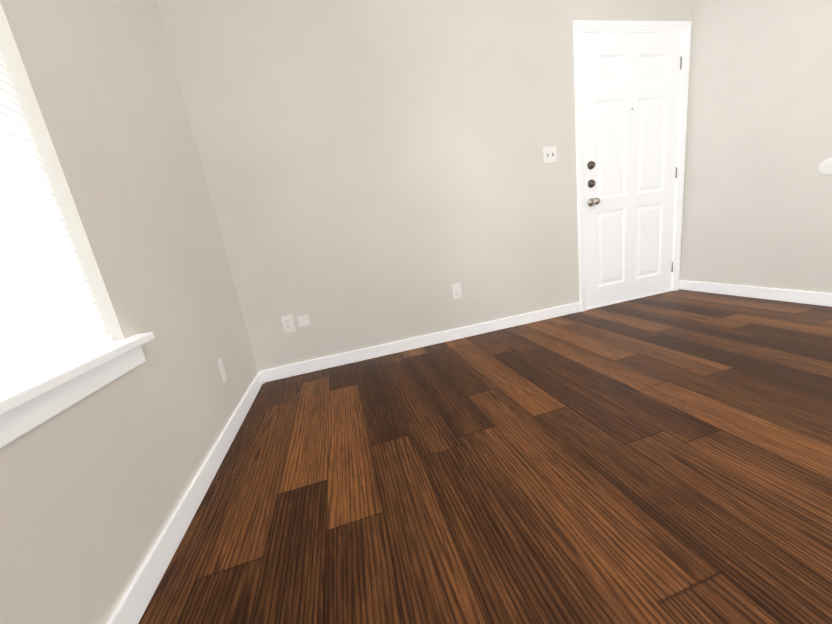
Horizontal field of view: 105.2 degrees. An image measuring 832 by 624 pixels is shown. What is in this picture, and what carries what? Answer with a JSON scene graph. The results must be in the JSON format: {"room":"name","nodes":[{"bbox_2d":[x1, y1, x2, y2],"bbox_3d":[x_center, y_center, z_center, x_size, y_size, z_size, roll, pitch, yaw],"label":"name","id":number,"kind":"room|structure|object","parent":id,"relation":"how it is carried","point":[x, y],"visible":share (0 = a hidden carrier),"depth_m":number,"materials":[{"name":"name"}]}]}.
{"room":"empty living room","nodes":[
{"label":"empty living room","id":0,"kind":"room"},
{"bbox_2d":[0,0,258,623],"bbox_3d":[-0.345,0.030,-1.757,0.170,2.440,7.868,-11,13,-12],"label":"wall","id":1,"kind":"structure","parent":0,"point":[94,486],"depth_m":0.94,"materials":[{"name":"beige paint"}]},
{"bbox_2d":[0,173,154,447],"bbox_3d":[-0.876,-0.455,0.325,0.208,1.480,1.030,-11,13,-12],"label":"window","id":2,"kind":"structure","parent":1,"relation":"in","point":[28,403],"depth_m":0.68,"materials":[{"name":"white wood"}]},
{"bbox_2d":[0,54,113,386],"bbox_3d":[-0.856,-0.503,0.321,0.050,1.388,0.922,-11,13,-12],"label":"window blinds","id":3,"kind":"object","parent":2,"relation":"attached to","point":[49,314],"visible":1,"depth_m":0.74,"materials":[{"name":"white plastic"}]},
{"bbox_2d":[106,371,265,623],"bbox_3d":[-0.092,1.148,-1.470,0.013,0.085,7.608,-11,13,-12],"label":"baseboard","id":4,"kind":"structure","parent":1,"relation":"attached to","point":[132,605],"depth_m":0.97,"materials":[{"name":"white wood"}]},
{"bbox_2d":[217,358,226,381],"bbox_3d":[-0.945,0.283,1.552,0.006,0.116,0.045,-11,13,-12],"label":"electrical outlet","id":5,"kind":"object","parent":1,"relation":"attached to","point":[222,369],"visible":1,"depth_m":1.54,"materials":[{"name":"white plastic"}]},
{"bbox_2d":[157,0,693,370],"bbox_3d":[0.488,-1.051,2.323,3.931,2.440,0.130,-11,13,-12],"label":"wall","id":6,"kind":"structure","parent":0,"point":[378,172],"depth_m":2.10,"materials":[{"name":"beige paint"}]},
{"bbox_2d":[281,315,295,332],"bbox_3d":[-0.852,0.079,2.119,0.072,0.116,0.008,-11,13,-12],"label":"electrical outlet","id":7,"kind":"object","parent":6,"relation":"attached to","point":[288,323],"visible":1,"depth_m":2.12,"materials":[{"name":"white plastic"}]},
{"bbox_2d":[297,315,309,326],"bbox_3d":[-0.758,0.060,2.142,0.075,0.075,0.005,-11,13,-12],"label":"outlet","id":8,"kind":"object","parent":6,"relation":"attached to","point":[303,320],"visible":1,"depth_m":2.14,"materials":[{"name":"white plastic"}]},
{"bbox_2d":[262,302,580,381],"bbox_3d":[0.183,0.194,2.412,2.513,0.085,0.013,-11,13,-12],"label":"baseboard","id":9,"kind":"structure","parent":6,"relation":"attached to","point":[322,363],"depth_m":2.36,"materials":[{"name":"white wood"}]},
{"bbox_2d":[452,283,461,298],"bbox_3d":[0.308,-0.156,2.378,0.072,0.116,0.008,-11,13,-12],"label":"electrical outlet","id":10,"kind":"object","parent":6,"relation":"attached to","point":[457,290],"visible":1,"depth_m":2.38,"materials":[{"name":"white plastic"}]},
{"bbox_2d":[543,146,556,162],"bbox_3d":[0.998,-1.169,2.354,0.118,0.116,0.019,-11,13,-12],"label":"light switch","id":11,"kind":"object","parent":6,"relation":"attached to","point":[549,154],"visible":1,"depth_m":2.36,"materials":[{"name":"white plastic"}]},
{"bbox_2d":[581,33,681,307],"bbox_3d":[1.759,-1.091,2.572,0.932,2.023,0.114,-11,13,-12],"label":"front door","id":12,"kind":"structure","parent":6,"relation":"in","point":[630,93],"depth_m":2.56,"materials":[{"name":"white wood"}]},
{"bbox_2d":[573,20,691,311],"bbox_3d":[1.736,-1.128,2.627,1.056,2.101,0.148,-11,13,-12],"label":"door frame","id":13,"kind":"structure","parent":6,"relation":"attached to","point":[682,27],"depth_m":2.48,"materials":[{"name":"white wood"}]},
{"bbox_2d":[138,289,831,623],"bbox_3d":[3.413,0.524,-0.669,7.650,0.060,7.868,-11,13,-12],"label":"floor","id":14,"kind":"structure","parent":0,"point":[664,458],"depth_m":1.01,"materials":[{"name":"brown wood"}]},
{"bbox_2d":[680,0,831,292],"bbox_3d":[3.277,-0.688,-0.944,0.130,2.440,7.868,-11,13,-12],"label":"wall","id":15,"kind":"structure","parent":0,"point":[758,201],"depth_m":2.22,"materials":[{"name":"beige paint"}]},
{"bbox_2d":[679,280,831,306],"bbox_3d":[2.730,-0.021,1.752,0.013,0.085,2.462,-11,13,-12],"label":"baseboard","id":16,"kind":"structure","parent":15,"relation":"attached to","point":[805,297],"depth_m":2.35,"materials":[{"name":"white wood"}]},
{"bbox_2d":[818,158,831,175],"bbox_3d":[2.520,-0.883,1.933,0.008,0.104,0.104,-11,13,-12],"label":"thermostat","id":17,"kind":"object","parent":15,"relation":"attached to","point":[824,169],"visible":1,"depth_m":1.95,"materials":[{"name":"white plastic"}]}
]}

